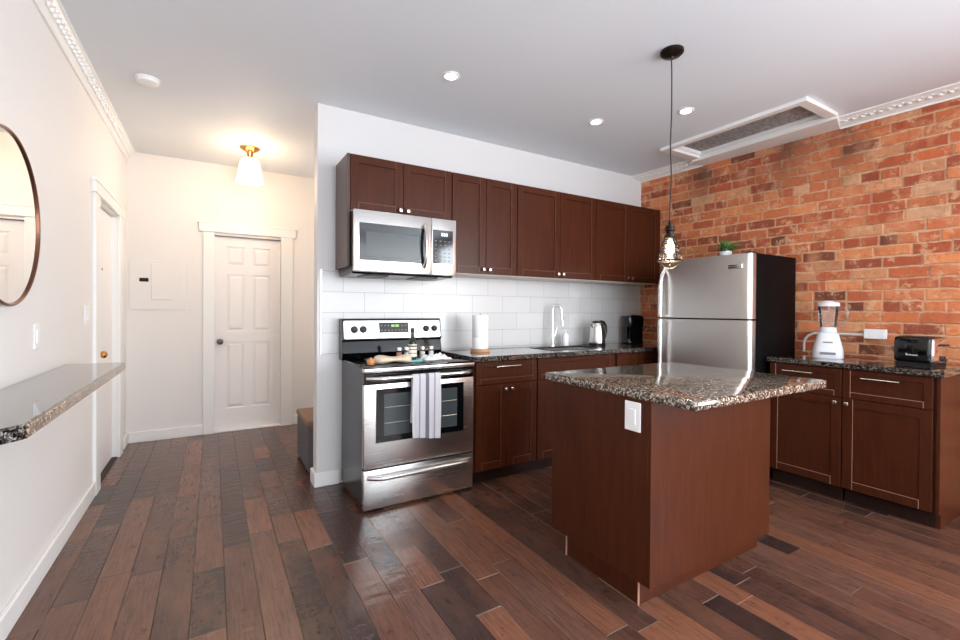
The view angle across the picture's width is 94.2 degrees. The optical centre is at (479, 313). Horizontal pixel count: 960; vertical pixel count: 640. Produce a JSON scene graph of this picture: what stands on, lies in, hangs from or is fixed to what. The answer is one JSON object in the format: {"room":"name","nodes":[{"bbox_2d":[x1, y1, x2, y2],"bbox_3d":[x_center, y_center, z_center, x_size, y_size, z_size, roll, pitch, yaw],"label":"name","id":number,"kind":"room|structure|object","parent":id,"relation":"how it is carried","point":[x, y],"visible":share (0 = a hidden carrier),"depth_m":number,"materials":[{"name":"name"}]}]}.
{"room":"kitchen","nodes":[
{"label":"kitchen","id":0,"kind":"room"},
{"bbox_2d":[0,0,125,613],"bbox_3d":[-1.331,-0.107,0.717,0.160,2.725,7.900,0,1,-31],"label":"wall","id":1,"kind":"structure","parent":0,"point":[44,475],"depth_m":2.19,"materials":[{"name":"white paint"}]},
{"bbox_2d":[0,124,40,305],"bbox_3d":[-1.833,-0.373,1.733,0.019,0.690,0.690,0,1,-31],"label":"round mirror","id":2,"kind":"object","parent":1,"relation":"attached to","point":[20,224],"visible":1,"depth_m":1.80,"materials":[{"name":"brown metal"}]},
{"bbox_2d":[33,323,39,349],"bbox_3d":[-2.022,0.104,2.037,0.010,0.116,0.072,0,1,-31],"label":"light switch","id":3,"kind":"object","parent":1,"relation":"attached to","point":[36,327],"visible":1,"depth_m":2.02,"materials":[{"name":"white plastic"}]},
{"bbox_2d":[0,362,125,444],"bbox_3d":[-1.722,0.308,1.785,0.268,0.042,1.675,0,1,-31],"label":"shelf","id":4,"kind":"object","parent":1,"relation":"attached to","point":[27,406],"visible":1,"depth_m":1.59,"materials":[{"name":"grey stone"}]},
{"bbox_2d":[0,433,127,639],"bbox_3d":[-1.264,1.205,0.774,0.018,0.100,7.900,0,1,-31],"label":"baseboard","id":5,"kind":"structure","parent":1,"relation":"attached to","point":[9,616],"depth_m":2.06,"materials":[{"name":"white paint"}]},
{"bbox_2d":[32,0,134,160],"bbox_3d":[-1.226,-1.424,0.767,0.068,0.092,7.906,0,1,-31],"label":"trim","id":6,"kind":"structure","parent":1,"relation":"attached to","point":[53,13],"depth_m":2.59,"materials":[{"name":"white paint"}]},
{"bbox_2d":[84,306,89,323],"bbox_3d":[-2.505,0.007,2.843,0.010,0.116,0.115,0,1,-31],"label":"light switch","id":7,"kind":"object","parent":1,"relation":"attached to","point":[86,308],"visible":1,"depth_m":2.82,"materials":[{"name":"white plastic"}]},
{"bbox_2d":[101,208,113,471],"bbox_3d":[-2.877,0.205,3.423,0.118,2.010,0.778,0,1,-31],"label":"door","id":8,"kind":"structure","parent":1,"relation":"in","point":[107,245],"depth_m":3.56,"materials":[{"name":"white paint"}]},
{"bbox_2d":[91,176,125,495],"bbox_3d":[-2.915,0.155,3.397,0.192,2.135,1.120,0,1,-31],"label":"trim","id":9,"kind":"structure","parent":1,"relation":"attached to","point":[100,192],"depth_m":3.34,"materials":[{"name":"white paint"}]},
{"bbox_2d":[101,457,116,481],"bbox_3d":[-2.929,1.219,3.402,0.140,0.010,0.780,0,1,-31],"label":"trim","id":10,"kind":"structure","parent":1,"relation":"attached to","point":[106,469],"depth_m":3.51,"materials":[{"name":"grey wood"}]},
{"bbox_2d":[126,152,313,432],"bbox_3d":[-2.299,-0.148,4.811,2.704,2.725,0.120,0,1,-31],"label":"wall","id":11,"kind":"structure","parent":0,"point":[166,197],"depth_m":4.39,"materials":[{"name":"white paint"}]},
{"bbox_2d":[129,259,186,309],"bbox_3d":[-3.073,-0.271,4.268,0.450,0.470,0.014,0,1,-31],"label":"breaker panel","id":12,"kind":"object","parent":11,"relation":"attached to","point":[153,284],"visible":1,"depth_m":4.26,"materials":[{"name":"white paint"}]},
{"bbox_2d":[128,415,296,443],"bbox_3d":[-2.239,1.165,4.783,2.426,0.100,0.018,0,1,-31],"label":"baseboard","id":13,"kind":"structure","parent":11,"relation":"attached to","point":[170,433],"depth_m":4.31,"materials":[{"name":"white paint"}]},
{"bbox_2d":[214,236,279,430],"bbox_3d":[-2.438,0.208,4.693,0.619,1.990,0.117,0,1,-31],"label":"door","id":14,"kind":"structure","parent":11,"relation":"in","point":[246,271],"depth_m":4.70,"materials":[{"name":"white paint"}]},
{"bbox_2d":[214,236,279,432],"bbox_3d":[-2.453,0.209,4.718,0.625,2.010,0.130,0,1,-31],"label":"trim","id":15,"kind":"structure","parent":11,"relation":"attached to","point":[278,424],"depth_m":4.68,"materials":[{"name":"white paint"}]},
{"bbox_2d":[198,220,296,434],"bbox_3d":[-2.431,0.146,4.699,0.920,2.138,0.122,0,1,-31],"label":"trim","id":16,"kind":"structure","parent":11,"relation":"attached to","point":[287,235],"depth_m":4.73,"materials":[{"name":"white paint"}]},
{"bbox_2d":[313,103,640,482],"bbox_3d":[0.352,-0.124,4.132,3.582,2.725,0.128,0,1,-31],"label":"wall","id":17,"kind":"structure","parent":0,"point":[338,132],"depth_m":3.67,"materials":[{"name":"white paint"}]},
{"bbox_2d":[320,270,320,353],"bbox_3d":[-1.133,-0.010,3.174,0.005,0.602,0.009,0,1,-31],"label":"trim","id":18,"kind":"structure","parent":17,"relation":"attached to","point":[320,270],"depth_m":3.17,"materials":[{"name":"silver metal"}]},
{"bbox_2d":[310,467,338,487],"bbox_3d":[-0.724,1.186,3.509,1.135,0.100,0.156,0,1,-31],"label":"baseboard","id":19,"kind":"structure","parent":17,"relation":"attached to","point":[326,478],"depth_m":3.20,"materials":[{"name":"white paint"}]},
{"bbox_2d":[335,153,451,269],"bbox_3d":[-0.618,-0.687,3.261,0.773,0.748,0.356,0,1,-31],"label":"upper cabinet","id":20,"kind":"object","parent":17,"relation":"attached to","point":[362,182],"visible":0.84,"depth_m":3.10,"materials":[{"name":"brown wood"}]},
{"bbox_2d":[339,208,455,280],"bbox_3d":[-0.585,-0.469,3.222,0.747,0.426,0.463,0,1,-31],"label":"microwave","id":21,"kind":"object","parent":20,"relation":"in","point":[383,245],"visible":1,"depth_m":3.06,"materials":[{"name":"silver metal"}]},
{"bbox_2d":[452,172,516,278],"bbox_3d":[-0.028,-0.683,3.615,0.596,0.755,0.356,0,1,-31],"label":"upper cabinet","id":22,"kind":"object","parent":17,"relation":"attached to","point":[484,211],"visible":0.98,"depth_m":3.48,"materials":[{"name":"brown wood"}]},
{"bbox_2d":[496,184,595,281],"bbox_3d":[0.610,-0.681,3.997,0.886,0.755,0.356,0,1,-31],"label":"upper cabinet","id":23,"kind":"object","parent":17,"relation":"attached to","point":[556,231],"visible":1,"depth_m":3.85,"materials":[{"name":"brown wood"}]},
{"bbox_2d":[573,199,659,285],"bbox_3d":[1.381,-0.681,4.458,0.904,0.757,0.356,0,1,-31],"label":"upper cabinet","id":24,"kind":"object","parent":17,"relation":"attached to","point":[627,236],"visible":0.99,"depth_m":4.31,"materials":[{"name":"brown wood"}]},
{"bbox_2d":[5,424,959,639],"bbox_3d":[0.766,1.288,2.047,5.209,0.060,8.200,0,1,-31],"label":"floor","id":25,"kind":"structure","parent":0,"point":[224,535],"depth_m":2.19,"materials":[{"name":"brown wood"}]},
{"bbox_2d":[296,407,312,472],"bbox_3d":[-1.187,1.028,3.795,0.629,0.405,0.524,0,1,-31],"label":"storage bench","id":26,"kind":"object","parent":25,"relation":"on","point":[305,415],"visible":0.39,"depth_m":3.54,"materials":[{"name":"grey wood"}]},
{"bbox_2d":[339,318,473,510],"bbox_3d":[-0.517,0.640,3.160,0.798,1.200,0.630,0,1,-31],"label":"stove","id":27,"kind":"object","parent":25,"relation":"on","point":[383,465],"visible":0.86,"depth_m":2.99,"materials":[{"name":"silver metal"}]},
{"bbox_2d":[366,358,374,364],"bbox_3d":[-0.695,0.303,2.839,0.054,0.046,0.054,0,1,-31],"label":"shaker","id":28,"kind":"object","parent":27,"relation":"on","point":[370,361],"visible":1,"depth_m":2.82,"materials":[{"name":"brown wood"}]},
{"bbox_2d":[374,354,411,363],"bbox_3d":[-0.580,0.302,2.961,0.256,0.057,0.145,0,1,-31],"label":"oven mitt","id":29,"kind":"object","parent":27,"relation":"on","point":[406,358],"visible":0.95,"depth_m":2.91,"materials":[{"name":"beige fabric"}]},
{"bbox_2d":[396,347,401,355],"bbox_3d":[-0.581,0.283,3.199,0.044,0.082,0.044,0,1,-31],"label":"spice jar","id":30,"kind":"object","parent":27,"relation":"on","point":[397,348],"visible":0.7,"depth_m":3.18,"materials":[{"name":"clear glass"}]},
{"bbox_2d":[344,354,473,368],"bbox_3d":[-0.502,0.335,3.147,0.784,0.016,0.500,0,1,-31],"label":"cooktop","id":31,"kind":"object","parent":27,"relation":"in","point":[354,361],"depth_m":3.01,"materials":[{"name":"grey glass"}]},
{"bbox_2d":[408,328,416,359],"bbox_3d":[-0.461,0.206,3.048,0.059,0.216,0.059,0,1,-31],"label":"oil bottle","id":32,"kind":"object","parent":27,"relation":"on","point":[412,344],"visible":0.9,"depth_m":3.03,"materials":[{"name":"clear glass"}]},
{"bbox_2d":[411,358,422,361],"bbox_3d":[-0.462,0.320,3.049,0.120,0.012,0.100,0,1,-31],"label":"glass dish","id":33,"kind":"object","parent":27,"relation":"on","point":[417,359],"visible":0.58,"depth_m":3.02,"materials":[{"name":"teal glass"}]},
{"bbox_2d":[419,346,424,357],"bbox_3d":[-0.427,0.283,3.303,0.044,0.082,0.044,0,1,-31],"label":"spice jar","id":34,"kind":"object","parent":27,"relation":"on","point":[421,353],"visible":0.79,"depth_m":3.29,"materials":[{"name":"clear glass"}]},
{"bbox_2d":[410,372,440,437],"bbox_3d":[-0.351,0.606,2.905,0.206,0.434,0.043,0,1,-31],"label":"dish towel","id":35,"kind":"object","parent":27,"relation":"hanging from","point":[425,415],"visible":1,"depth_m":2.89,"materials":[{"name":"white fabric"}]},
{"bbox_2d":[428,346,433,354],"bbox_3d":[-0.368,0.283,3.350,0.044,0.082,0.044,0,1,-31],"label":"spice jar","id":36,"kind":"object","parent":27,"relation":"on","point":[429,347],"visible":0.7,"depth_m":3.34,"materials":[{"name":"clear glass"}]},
{"bbox_2d":[418,352,451,360],"bbox_3d":[-0.320,0.306,3.181,0.220,0.045,0.146,0,1,-31],"label":"napkin","id":37,"kind":"object","parent":27,"relation":"on","point":[439,356],"visible":1,"depth_m":3.15,"materials":[{"name":"white fabric"}]},
{"bbox_2d":[471,359,536,483],"bbox_3d":[0.065,0.792,3.555,0.565,0.898,0.600,0,1,-31],"label":"base cabinet","id":38,"kind":"object","parent":25,"relation":"on","point":[504,392],"visible":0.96,"depth_m":3.32,"materials":[{"name":"brown wood"}]},
{"bbox_2d":[441,342,656,361],"bbox_3d":[0.856,0.325,4.021,2.444,0.038,0.590,0,1,-31],"label":"countertop","id":39,"kind":"structure","parent":38,"relation":"on","point":[526,352],"depth_m":3.64,"materials":[{"name":"stone"}]},
{"bbox_2d":[470,314,489,351],"bbox_3d":[0.002,0.152,3.569,0.160,0.302,0.160,0,1,-31],"label":"paper towel holder","id":40,"kind":"object","parent":39,"relation":"on","point":[479,322],"visible":1,"depth_m":3.51,"materials":[{"name":"white paper"}]},
{"bbox_2d":[550,304,563,345],"bbox_3d":[0.713,0.108,4.139,0.132,0.394,0.056,0,0,3],"label":"faucet","id":41,"kind":"object","parent":39,"relation":"on","point":[552,339],"visible":0.95,"depth_m":4.13,"materials":[{"name":"silver metal"}]},
{"bbox_2d":[562,330,568,345],"bbox_3d":[0.809,0.230,4.217,0.064,0.147,0.064,0,1,-31],"label":"soap dispenser","id":42,"kind":"object","parent":39,"relation":"on","point":[565,337],"visible":1,"depth_m":4.19,"materials":[{"name":"white"}]},
{"bbox_2d":[534,345,600,350],"bbox_3d":[0.771,0.409,3.957,0.590,0.210,0.310,0,1,-31],"label":"sink","id":43,"kind":"object","parent":39,"relation":"in","point":[556,348],"visible":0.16,"depth_m":4.09,"materials":[{"name":"silver metal"}]},
{"bbox_2d":[547,347,585,349],"bbox_3d":[0.771,0.413,3.958,0.590,0.202,0.310,0,1,-31],"label":"basin","id":44,"kind":"object","parent":43,"relation":"in","point":[548,348],"depth_m":4.11,"materials":[{"name":"silver metal"}]},
{"bbox_2d":[589,320,606,345],"bbox_3d":[1.142,0.185,4.289,0.192,0.240,0.160,0,0,4],"label":"electric kettle","id":45,"kind":"object","parent":39,"relation":"on","point":[597,335],"visible":1,"depth_m":4.24,"materials":[{"name":"silver metal"}]},
{"bbox_2d":[621,315,643,343],"bbox_3d":[1.554,0.159,4.561,0.156,0.293,0.210,0,0,-5],"label":"coffee maker","id":46,"kind":"object","parent":39,"relation":"on","point":[631,325],"visible":1,"depth_m":4.46,"materials":[{"name":"black plastic"}]},
{"bbox_2d":[531,354,612,469],"bbox_3d":[0.668,0.793,3.918,0.837,0.898,0.596,0,1,-31],"label":"base cabinet","id":47,"kind":"object","parent":25,"relation":"on","point":[544,405],"visible":0.26,"depth_m":3.54,"materials":[{"name":"brown wood"}]},
{"bbox_2d":[613,351,656,366],"bbox_3d":[1.455,0.794,4.406,1.010,0.898,0.566,0,1,-31],"label":"base cabinet","id":48,"kind":"object","parent":25,"relation":"on","point":[648,357],"visible":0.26,"depth_m":4.04,"materials":[{"name":"brown wood"}]},
{"bbox_2d":[545,362,826,605],"bbox_3d":[1.038,0.792,2.331,1.078,0.931,0.893,0,1,-31],"label":"kitchen island","id":49,"kind":"object","parent":25,"relation":"on","point":[649,512],"visible":1,"depth_m":2.06,"materials":[{"name":"brown wood"}]},
{"bbox_2d":[625,400,640,432],"bbox_3d":[0.658,0.444,1.924,0.010,0.126,0.084,0,1,-31],"label":"power outlet","id":50,"kind":"object","parent":49,"relation":"attached to","point":[632,409],"visible":1,"depth_m":1.92,"materials":[{"name":"white plastic"}]},
{"bbox_2d":[629,408,635,424],"bbox_3d":[0.656,0.444,1.922,0.005,0.066,0.034,0,1,-31],"label":"socket","id":51,"kind":"object","parent":50,"relation":"attached to","point":[632,411],"depth_m":1.92,"materials":[{"name":"white plastic"}]},
{"bbox_2d":[545,362,826,410],"bbox_3d":[1.041,0.346,2.327,1.078,0.038,0.893,0,1,-31],"label":"island countertop","id":52,"kind":"structure","parent":49,"relation":"on","point":[691,387],"depth_m":2.12,"materials":[{"name":"multicoloured stone"}]},
{"bbox_2d":[657,251,795,471],"bbox_3d":[2.038,0.395,3.763,0.752,1.716,0.785,0,1,-31],"label":"refrigerator","id":53,"kind":"object","parent":25,"relation":"on","point":[732,311],"visible":0.65,"depth_m":3.49,"materials":[{"name":"silver metal"}]},
{"bbox_2d":[712,238,741,254],"bbox_3d":[2.146,-0.559,3.884,0.280,0.205,0.268,0,1,-31],"label":"potted plant","id":54,"kind":"object","parent":53,"relation":"on","point":[725,249],"visible":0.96,"depth_m":3.85,"materials":[{"name":"green plant"}]},
{"bbox_2d":[770,362,843,499],"bbox_3d":[2.499,0.811,3.289,0.556,0.898,0.450,0,1,-31],"label":"base cabinet","id":55,"kind":"object","parent":25,"relation":"on","point":[806,427],"visible":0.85,"depth_m":3.14,"materials":[{"name":"brown wood"}]},
{"bbox_2d":[841,369,959,529],"bbox_3d":[2.736,0.816,2.892,0.556,0.898,0.468,0,1,-31],"label":"base cabinet","id":56,"kind":"object","parent":25,"relation":"on","point":[901,432],"visible":0.99,"depth_m":2.73,"materials":[{"name":"brown wood"}]},
{"bbox_2d":[766,353,959,377],"bbox_3d":[2.655,0.346,3.098,0.604,0.036,0.951,0,1,-31],"label":"countertop","id":57,"kind":"structure","parent":56,"relation":"on","point":[856,363],"depth_m":2.90,"materials":[{"name":"stone"}]},
{"bbox_2d":[812,301,848,358],"bbox_3d":[2.560,0.116,3.257,0.211,0.418,0.186,1,1,38],"label":"blender","id":58,"kind":"object","parent":57,"relation":"on","point":[827,344],"visible":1,"depth_m":3.22,"materials":[{"name":"white plastic"}]},
{"bbox_2d":[818,306,848,332],"bbox_3d":[2.563,0.040,3.243,0.118,0.199,0.170,0,1,-31],"label":"jar","id":59,"kind":"object","parent":58,"relation":"on","point":[822,329],"depth_m":3.25,"materials":[{"name":"clear glass"}]},
{"bbox_2d":[894,335,949,365],"bbox_3d":[2.885,0.240,2.904,0.166,0.182,0.243,0,1,-19],"label":"toaster","id":60,"kind":"object","parent":57,"relation":"on","point":[908,349],"visible":1,"depth_m":2.85,"materials":[{"name":"black"}]},
{"bbox_2d":[60,0,959,178],"bbox_3d":[0.828,-1.541,1.992,5.169,0.150,8.140,0,1,-31],"label":"ceiling","id":61,"kind":"structure","parent":0,"point":[534,74],"depth_m":2.65,"materials":[{"name":"white paint"}]},
{"bbox_2d":[134,73,160,86],"bbox_3d":[-2.117,-1.478,2.841,0.136,0.030,0.136,0,1,-31],"label":"smoke detector","id":62,"kind":"object","parent":61,"relation":"attached to","point":[144,79],"visible":1,"depth_m":2.81,"materials":[{"name":"white plastic"}]},
{"bbox_2d":[236,144,262,185],"bbox_3d":[-2.084,-1.345,4.039,0.218,0.315,0.218,1,0,13],"label":"ceiling lamp","id":63,"kind":"object","parent":61,"relation":"attached to","point":[249,171],"visible":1,"depth_m":3.99,"materials":[{"name":"white glass"}]},
{"bbox_2d":[442,71,459,80],"bbox_3d":[-0.180,-1.475,2.775,0.112,0.008,0.112,0,1,-31],"label":"recessed light","id":64,"kind":"object","parent":61,"relation":"in","point":[448,75],"visible":1,"depth_m":2.76,"materials":[{"name":"white paint"}]},
{"bbox_2d":[589,119,603,124],"bbox_3d":[0.894,-1.473,3.434,0.112,0.008,0.112,0,1,-31],"label":"recessed light","id":65,"kind":"object","parent":61,"relation":"in","point":[593,121],"visible":1,"depth_m":3.42,"materials":[{"name":"white"}]},
{"bbox_2d":[657,44,683,268],"bbox_3d":[1.070,-0.859,2.499,0.137,1.219,0.137,0,1,-31],"label":"pendant lamp","id":66,"kind":"object","parent":61,"relation":"hanging from","point":[672,52],"visible":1,"depth_m":2.49,"materials":[{"name":"brown metal"}]},
{"bbox_2d":[665,221,674,238],"bbox_3d":[1.067,-0.469,2.502,0.054,0.100,0.054,0,1,-31],"label":"socket","id":67,"kind":"object","parent":66,"relation":"attached to","point":[669,229],"depth_m":2.48,"materials":[{"name":"brown metal"}]},
{"bbox_2d":[678,107,694,114],"bbox_3d":[1.495,-1.468,3.236,0.112,0.008,0.112,0,1,-31],"label":"recessed light","id":68,"kind":"object","parent":61,"relation":"in","point":[687,110],"visible":1,"depth_m":3.22,"materials":[{"name":"white"}]},
{"bbox_2d":[660,96,839,164],"bbox_3d":[2.211,-1.504,3.677,0.716,0.154,1.150,0,1,-31],"label":"ceiling vent","id":69,"kind":"object","parent":61,"relation":"in","point":[805,117],"visible":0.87,"depth_m":3.60,"materials":[{"name":"white paint"}]},
{"bbox_2d":[640,98,959,364],"bbox_3d":[3.501,-0.092,2.479,0.144,2.731,5.979,0,1,-34],"label":"wall","id":70,"kind":"structure","parent":0,"point":[868,214],"depth_m":3.38,"materials":[{"name":"red brick"}]},
{"bbox_2d":[632,160,702,182],"bbox_3d":[1.899,-1.455,4.573,0.150,0.050,0.714,0,1,-34],"label":"trim","id":71,"kind":"structure","parent":70,"relation":"attached to","point":[686,165],"depth_m":4.55,"materials":[{"name":"white paint"}]},
{"bbox_2d":[802,332,863,351],"bbox_3d":[2.732,0.229,3.457,0.020,0.162,0.398,0,1,-34],"label":"conduit","id":72,"kind":"object","parent":70,"relation":"attached to","point":[812,333],"visible":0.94,"depth_m":3.55,"materials":[{"name":"white plastic"}]},
{"bbox_2d":[864,329,886,338],"bbox_3d":[2.868,0.150,3.235,0.048,0.070,0.122,0,1,-31],"label":"outlet box","id":73,"kind":"object","parent":70,"relation":"attached to","point":[868,333],"visible":1,"depth_m":3.22,"materials":[{"name":"white plastic"}]},
{"bbox_2d":[839,82,959,128],"bbox_3d":[3.884,-1.418,1.668,0.150,0.050,4.220,0,1,-34],"label":"trim","id":74,"kind":"structure","parent":70,"relation":"attached to","point":[952,91],"depth_m":3.08,"materials":[{"name":"white paint"}]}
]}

